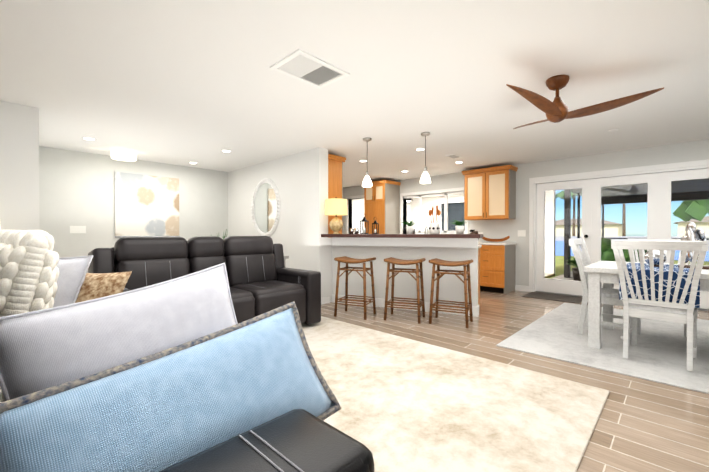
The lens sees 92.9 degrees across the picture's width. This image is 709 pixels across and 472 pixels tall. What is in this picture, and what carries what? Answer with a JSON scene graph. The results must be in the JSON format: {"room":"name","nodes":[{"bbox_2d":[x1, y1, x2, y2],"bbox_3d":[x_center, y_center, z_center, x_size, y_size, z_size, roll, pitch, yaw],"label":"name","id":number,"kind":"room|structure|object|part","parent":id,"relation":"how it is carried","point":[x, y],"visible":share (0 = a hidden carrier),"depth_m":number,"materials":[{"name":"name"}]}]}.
{"room":"living room","nodes":[
{"label":"living room","id":0,"kind":"room"},
{"bbox_2d":[0,101,39,229],"bbox_3d":[-4.687,-0.130,2.205,0.160,2.400,3.830,0,1,44],"label":"wall","id":1,"kind":"structure","parent":0,"point":[19,166],"depth_m":3.40,"materials":[{"name":"white paint"}]},
{"bbox_2d":[39,146,411,272],"bbox_3d":[-1.678,-0.176,8.367,0.200,2.400,11.100,0,1,44],"label":"wall","id":2,"kind":"structure","parent":0,"point":[76,188],"depth_m":5.81,"materials":[{"name":"paint"}]},
{"bbox_2d":[70,226,85,232],"bbox_3d":[-4.427,-0.103,5.393,0.011,0.120,0.200,0,1,44],"label":"light switch","id":3,"kind":"object","parent":2,"relation":"attached to","point":[77,229],"visible":1,"depth_m":5.39,"materials":[{"name":"white plastic"}]},
{"bbox_3d":[-3.726,-0.541,6.103,0.038,1.115,1.030,0,1,44],"label":"painting","id":4,"kind":"part","parent":2,"relation":"part of"},
{"bbox_2d":[228,147,331,301],"bbox_3d":[-1.544,-0.160,6.249,3.000,2.400,0.320,0,1,44],"label":"wall","id":5,"kind":"structure","parent":0,"point":[300,180],"depth_m":5.64,"materials":[{"name":"white paint"}]},
{"bbox_3d":[-1.641,-0.514,6.159,0.962,1.082,0.060,0,1,44],"label":"oval mirror","id":6,"kind":"part","parent":5,"relation":"part of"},
{"bbox_2d":[0,0,708,187],"bbox_3d":[1.215,-1.382,1.172,14.310,0.120,17.500,0,1,44],"label":"ceiling","id":7,"kind":"structure","parent":0,"point":[201,83],"depth_m":2.85,"materials":[{"name":"white paint"}]},
{"bbox_2d":[81,137,96,140],"bbox_3d":[-3.672,-1.344,4.663,0.175,0.008,0.175,0,1,35],"label":"recessed light","id":8,"kind":"object","parent":7,"relation":"in","point":[85,138],"depth_m":4.64,"materials":[{"name":"white"}]},
{"bbox_2d":[111,150,136,161],"bbox_3d":[-3.682,-1.288,5.377,0.340,0.130,0.340,0,1,44],"label":"flush ceiling light","id":9,"kind":"object","parent":7,"relation":"attached to","point":[124,155],"visible":1,"depth_m":5.27,"materials":[{"name":"white metal"}]},
{"bbox_2d":[270,49,349,88],"bbox_3d":[-0.352,-1.327,2.710,0.380,0.012,0.520,0,1,44],"label":"ceiling vent","id":10,"kind":"object","parent":7,"relation":"in","point":[304,67],"visible":1,"depth_m":2.68,"materials":[{"name":"white plastic"}]},
{"bbox_2d":[362,138,371,186],"bbox_3d":[0.175,-1.018,4.669,0.140,0.660,0.140,0,1,44],"label":"pendant light","id":11,"kind":"object","parent":7,"relation":"hanging from","point":[367,182],"visible":1,"depth_m":4.63,"materials":[{"name":"white glass"}]},
{"bbox_2d":[420,132,430,183],"bbox_3d":[0.931,-1.021,4.418,0.140,0.650,0.140,0,1,44],"label":"pendant light","id":12,"kind":"object","parent":7,"relation":"hanging from","point":[425,178],"visible":1,"depth_m":4.39,"materials":[{"name":"white glass"}]},
{"bbox_2d":[445,154,461,158],"bbox_3d":[1.679,-1.349,5.706,0.160,0.012,0.300,0,1,44],"label":"ceiling vent","id":13,"kind":"object","parent":7,"relation":"in","point":[453,156],"visible":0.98,"depth_m":5.69,"materials":[{"name":"white"}]},
{"bbox_2d":[506,75,663,128],"bbox_3d":[1.717,-1.151,2.744,1.175,0.365,1.158,0,1,44],"label":"ceiling fan","id":14,"kind":"object","parent":7,"relation":"hanging from","point":[556,110],"visible":1,"depth_m":2.77,"materials":[{"name":"brown wood"}]},
{"bbox_2d":[412,190,555,273],"bbox_3d":[3.792,-0.194,10.715,4.550,2.400,0.150,0,1,44],"label":"wall","id":15,"kind":"structure","parent":0,"point":[433,200],"depth_m":9.19,"materials":[{"name":"white paint"}]},
{"bbox_2d":[414,206,433,230],"bbox_3d":[2.445,-0.017,11.876,0.800,2.030,0.028,0,1,44],"label":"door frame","id":16,"kind":"structure","parent":15,"relation":"attached to","point":[426,220],"depth_m":11.84,"materials":[{"name":"white"}]},
{"bbox_2d":[439,200,464,230],"bbox_3d":[3.996,-0.072,10.459,3.020,2.160,0.100,0,1,44],"label":"window frames","id":17,"kind":"structure","parent":15,"relation":"in","point":[457,214],"depth_m":11.17,"materials":[{"name":"white"}]},
{"bbox_2d":[321,273,708,471],"bbox_3d":[1.215,1.138,1.191,14.310,0.120,17.500,0,1,44],"label":"floor","id":18,"kind":"structure","parent":0,"point":[642,425],"depth_m":2.38,"materials":[{"name":"brown wood"}]},
{"bbox_2d":[328,154,345,237],"bbox_3d":[-0.507,-0.128,5.652,0.625,2.345,0.420,0,1,44],"label":"tall cabinet","id":19,"kind":"object","parent":18,"relation":"on","point":[335,175],"visible":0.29,"depth_m":5.45,"materials":[{"name":"brown wood"}]},
{"bbox_2d":[334,256,375,319],"bbox_3d":[0.010,0.670,4.480,0.479,0.770,0.364,0,0,25],"label":"stool","id":20,"kind":"object","parent":18,"relation":"on","point":[346,260],"visible":1,"depth_m":4.42,"materials":[{"name":"wood"}]},
{"bbox_2d":[364,180,400,233],"bbox_3d":[0.665,-0.148,8.327,0.735,2.345,0.617,0,1,44],"label":"pantry cabinet","id":21,"kind":"object","parent":18,"relation":"on","point":[382,202],"visible":0.56,"depth_m":8.09,"materials":[{"name":"brown wood"}]},
{"bbox_2d":[321,226,482,316],"bbox_3d":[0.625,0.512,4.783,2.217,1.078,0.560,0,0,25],"label":"kitchen island","id":22,"kind":"object","parent":18,"relation":"on","point":[428,247],"depth_m":4.79,"materials":[{"name":"white paint"}]},
{"bbox_2d":[325,197,347,233],"bbox_3d":[-0.281,-0.315,5.172,0.350,0.569,0.350,0,1,44],"label":"light","id":23,"kind":"object","parent":22,"relation":"on","point":[336,206],"visible":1,"depth_m":5.05,"materials":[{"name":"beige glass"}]},
{"bbox_2d":[349,228,358,233],"bbox_3d":[0.012,-0.076,5.303,0.157,0.090,0.152,0,0,25],"label":"cups","id":24,"kind":"object","parent":22,"relation":"on","point":[354,230],"visible":1,"depth_m":5.25,"materials":[{"name":"white ceramic"}]},
{"bbox_2d":[360,214,368,233],"bbox_3d":[0.151,-0.187,5.205,0.102,0.313,0.102,0,0,26],"label":"decorative lantern","id":25,"kind":"object","parent":22,"relation":"on","point":[365,221],"depth_m":5.18,"materials":[{"name":"black metal"}]},
{"bbox_2d":[372,217,378,233],"bbox_3d":[0.322,-0.161,5.193,0.081,0.261,0.081,0,0,26],"label":"decorative lantern","id":26,"kind":"object","parent":22,"relation":"on","point":[375,222],"depth_m":5.17,"materials":[{"name":"black metal"}]},
{"bbox_2d":[402,220,416,233],"bbox_3d":[0.816,-0.131,4.908,0.242,0.205,0.252,0,0,25],"label":"plant pot","id":27,"kind":"object","parent":22,"relation":"on","point":[409,228],"visible":1,"depth_m":4.86,"materials":[{"name":"white ceramic"}]},
{"bbox_2d":[428,205,440,233],"bbox_3d":[1.129,-0.230,4.743,0.173,0.405,0.164,0,0,25],"label":"utensil crock","id":28,"kind":"object","parent":22,"relation":"on","point":[434,228],"visible":1,"depth_m":4.70,"materials":[{"name":"white ceramic"}]},
{"bbox_2d":[452,219,466,233],"bbox_3d":[1.426,-0.128,4.625,0.246,0.203,0.237,0,0,25],"label":"plant pot","id":29,"kind":"object","parent":22,"relation":"on","point":[459,228],"visible":1,"depth_m":4.57,"materials":[{"name":"white ceramic"}]},
{"bbox_2d":[384,257,425,323],"bbox_3d":[0.644,0.671,4.304,0.479,0.770,0.364,0,0,21],"label":"stool","id":30,"kind":"object","parent":18,"relation":"on","point":[394,271],"visible":1,"depth_m":4.23,"materials":[{"name":"wood"}]},
{"bbox_2d":[429,258,472,327],"bbox_3d":[1.179,0.672,4.111,0.479,0.770,0.364,0,0,27],"label":"stool","id":31,"kind":"object","parent":18,"relation":"on","point":[465,274],"visible":1,"depth_m":4.06,"materials":[{"name":"wood"}]},
{"bbox_2d":[301,316,609,471],"bbox_3d":[-0.696,1.062,2.440,3.720,0.014,3.170,0,1,44],"label":"living room rug","id":32,"kind":"object","parent":18,"relation":"on","point":[408,405],"visible":0.42,"depth_m":2.09,"materials":[{"name":"beige fabric"}]},
{"bbox_2d":[0,230,373,471],"bbox_3d":[-1.137,0.506,1.265,2.532,1.056,1.243,0,1,44],"label":"sofa","id":33,"kind":"object","parent":32,"relation":"on","point":[101,372],"visible":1,"depth_m":0.79,"materials":[{"name":"black leather"}]},
{"bbox_2d":[88,236,320,324],"bbox_3d":[-1.464,0.510,3.550,1.028,1.013,2.082,0,1,44],"label":"sofa","id":34,"kind":"object","parent":32,"relation":"on","point":[262,279],"visible":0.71,"depth_m":3.55,"materials":[{"name":"grey leather"}]},
{"bbox_2d":[478,242,515,293],"bbox_3d":[2.619,0.601,6.487,0.723,0.876,0.587,0,1,44],"label":"base cabinet","id":35,"kind":"object","parent":18,"relation":"on","point":[497,266],"depth_m":6.19,"materials":[{"name":"brown wood"}]},
{"bbox_2d":[482,242,516,245],"bbox_3d":[1.922,0.138,7.145,2.680,0.040,0.592,0,1,44],"label":"countertop","id":36,"kind":"structure","parent":35,"relation":"on","point":[483,243],"depth_m":6.22,"materials":[{"name":"white stone"}]},
{"bbox_2d":[470,229,478,238],"bbox_3d":[2.373,-0.009,6.689,0.100,0.241,0.239,0,1,44],"label":"knife block","id":37,"kind":"object","parent":36,"relation":"on","point":[473,231],"visible":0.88,"depth_m":6.65,"materials":[{"name":"brown wood"}]},
{"bbox_2d":[482,236,509,241],"bbox_3d":[2.681,0.051,6.433,0.540,0.121,0.136,0,1,44],"label":"bowl","id":38,"kind":"object","parent":36,"relation":"on","point":[495,240],"visible":0.96,"depth_m":6.38,"materials":[{"name":"brown wood"}]},
{"bbox_2d":[521,292,581,303],"bbox_3d":[3.370,1.038,5.714,0.840,0.012,0.580,0,1,44],"label":"doormat","id":39,"kind":"object","parent":18,"relation":"on","point":[561,298],"visible":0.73,"depth_m":5.65,"materials":[{"name":"grey fabric"}]},
{"bbox_2d":[496,303,708,393],"bbox_3d":[3.645,1.059,2.983,3.670,0.012,2.750,0,1,44],"label":"dining rug","id":40,"kind":"object","parent":18,"relation":"on","point":[657,353],"visible":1,"depth_m":3.17,"materials":[{"name":"grey fabric"}]},
{"bbox_2d":[569,238,640,344],"bbox_3d":[2.663,0.538,3.606,0.597,1.018,0.576,0,1,44],"label":"dining chair","id":41,"kind":"object","parent":40,"relation":"on","point":[609,296],"visible":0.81,"depth_m":3.55,"materials":[{"name":"wood"}]},
{"bbox_2d":[583,261,708,348],"bbox_3d":[3.165,0.672,2.933,1.800,0.758,1.020,0,1,44],"label":"dining table","id":42,"kind":"object","parent":40,"relation":"on","point":[606,273],"visible":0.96,"depth_m":3.15,"materials":[{"name":"white wood"}]},
{"bbox_2d":[619,263,699,307],"bbox_3d":[2.817,0.425,3.117,0.500,0.276,0.832,0,1,44],"label":"pillow","id":43,"kind":"object","parent":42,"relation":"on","point":[665,275],"visible":0.5,"depth_m":2.82,"materials":[{"name":"blue fabric"}]},
{"bbox_2d":[644,250,665,266],"bbox_3d":[2.841,0.208,3.184,0.158,0.165,0.155,0,1,44],"label":"glass ball","id":44,"kind":"object","parent":43,"relation":"on","point":[656,256],"visible":0.46,"depth_m":3.14,"materials":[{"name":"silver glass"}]},
{"bbox_2d":[678,222,708,269],"bbox_3d":[3.084,0.084,3.062,0.200,0.415,0.200,0,1,44],"label":"fish sculpture","id":45,"kind":"object","parent":42,"relation":"on","point":[692,233],"visible":0.56,"depth_m":3.05,"materials":[{"name":"white ceramic"}]},
{"bbox_2d":[611,240,708,371],"bbox_3d":[2.584,0.543,2.874,0.576,1.018,0.597,0,1,44],"label":"dining chair","id":46,"kind":"object","parent":40,"relation":"on","point":[661,310],"visible":0.98,"depth_m":2.73,"materials":[{"name":"wood"}]},
{"bbox_2d":[628,238,695,337],"bbox_3d":[3.183,0.538,3.501,0.576,1.018,0.597,0,1,44],"label":"dining chair","id":47,"kind":"object","parent":40,"relation":"on","point":[679,261],"visible":0.1,"depth_m":3.67,"materials":[{"name":"wood"}]},
{"bbox_2d":[343,139,708,285],"bbox_3d":[3.418,-0.160,6.240,10.510,2.400,0.160,0,1,44],"label":"wall","id":48,"kind":"structure","parent":0,"point":[649,156],"depth_m":6.31,"materials":[{"name":"paint"}]},
{"bbox_2d":[346,195,363,233],"bbox_3d":[0.250,-0.048,9.265,1.170,2.130,0.184,0,1,44],"label":"door frame","id":49,"kind":"structure","parent":48,"relation":"attached to","point":[353,198],"depth_m":9.56,"materials":[{"name":"white"}]},
{"bbox_2d":[400,187,467,233],"bbox_3d":[1.817,-0.531,7.753,1.740,1.020,0.202,0,1,44],"label":"window","id":50,"kind":"structure","parent":48,"relation":"in","point":[460,191],"depth_m":7.72,"materials":[{"name":"white"}]},
{"bbox_2d":[462,165,517,219],"bbox_3d":[2.635,-0.815,6.606,0.955,0.985,0.377,0,1,44],"label":"upper cabinet","id":51,"kind":"object","parent":48,"relation":"attached to","point":[489,193],"visible":0.98,"depth_m":6.44,"materials":[{"name":"brown wood"}]},
{"bbox_2d":[518,230,525,236],"bbox_3d":[3.160,-0.051,6.369,0.140,0.120,0.007,0,1,44],"label":"outlet","id":52,"kind":"object","parent":48,"relation":"attached to","point":[521,232],"depth_m":6.35,"materials":[{"name":"white plastic"}]},
{"bbox_2d":[515,285,533,291],"bbox_3d":[3.191,0.989,6.343,0.330,0.100,0.015,0,1,44],"label":"baseboard","id":53,"kind":"structure","parent":48,"relation":"attached to","point":[517,287],"depth_m":6.35,"materials":[{"name":"white wood"}]},
{"bbox_2d":[529,159,708,310],"bbox_3d":[4.598,-0.009,5.095,3.570,2.115,0.186,0,1,44],"label":"doors","id":54,"kind":"structure","parent":48,"relation":"in","point":[658,179],"depth_m":5.61,"materials":[{"name":"white wood"}]},
{"label":"outside","id":55,"kind":"structure","parent":0,"visible":0},
{"bbox_2d":[549,255,708,291],"bbox_3d":[61.728,1.029,42.623,150.000,0.475,132.990,0,1,44],"label":"ground","id":56,"kind":"structure","parent":55,"point":[560,266],"depth_m":11.35,"materials":[{"name":"green plant"}]},
{"bbox_2d":[565,252,603,280],"bbox_3d":[4.586,0.692,6.790,0.899,0.738,1.025,0,1,44],"label":"planter","id":57,"kind":"object","parent":56,"relation":"on","point":[575,271],"depth_m":6.77,"materials":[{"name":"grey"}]},
{"bbox_2d":[556,190,625,235],"bbox_3d":[49.846,-4.386,41.773,64.525,10.324,11.650,0,1,44],"label":"palms","id":58,"kind":"object","parent":56,"relation":"on","point":[560,196],"depth_m":53.22,"materials":[{"name":"plant"}]},
{"bbox_2d":[601,238,646,261],"bbox_3d":[6.892,0.507,8.799,1.440,0.909,1.076,0,1,44],"label":"shrub","id":59,"kind":"object","parent":56,"relation":"on","point":[606,251],"depth_m":8.59,"materials":[{"name":"green plant"}]},
{"bbox_2d":[555,216,708,240],"bbox_3d":[62.933,-2.893,43.855,150.000,7.500,30.500,0,1,44],"label":"houses","id":60,"kind":"structure","parent":56,"relation":"on","point":[611,229],"depth_m":56.18,"materials":[{"name":"beige"}]},
{"bbox_2d":[555,241,708,261],"bbox_3d":[35.344,1.014,14.990,150.000,0.039,49.400,0,1,44],"label":"water","id":61,"kind":"structure","parent":56,"relation":"on","point":[557,249],"depth_m":20.12,"materials":[{"name":"blue liquid"}]},
{"bbox_2d":[564,189,708,277],"bbox_3d":[10.989,-0.423,7.615,9.660,2.946,6.610,0,1,44],"label":"cage","id":62,"kind":"object","parent":56,"relation":"on","point":[567,226],"depth_m":8.47,"materials":[{"name":"black metal"}]},
{"bbox_2d":[571,178,708,204],"bbox_3d":[10.971,-1.231,6.424,11.450,0.420,3.530,0,1,44],"label":"roof","id":63,"kind":"structure","parent":62,"relation":"attached to","point":[640,197],"depth_m":9.73,"materials":[{"name":"black"}]},
{"bbox_2d":[673,200,708,221],"bbox_3d":[14.070,-0.528,12.110,3.842,3.052,3.668,0,1,44],"label":"palm tree","id":64,"kind":"object","parent":56,"relation":"on","point":[699,209],"depth_m":12.24,"materials":[{"name":"green plant"}]}
]}

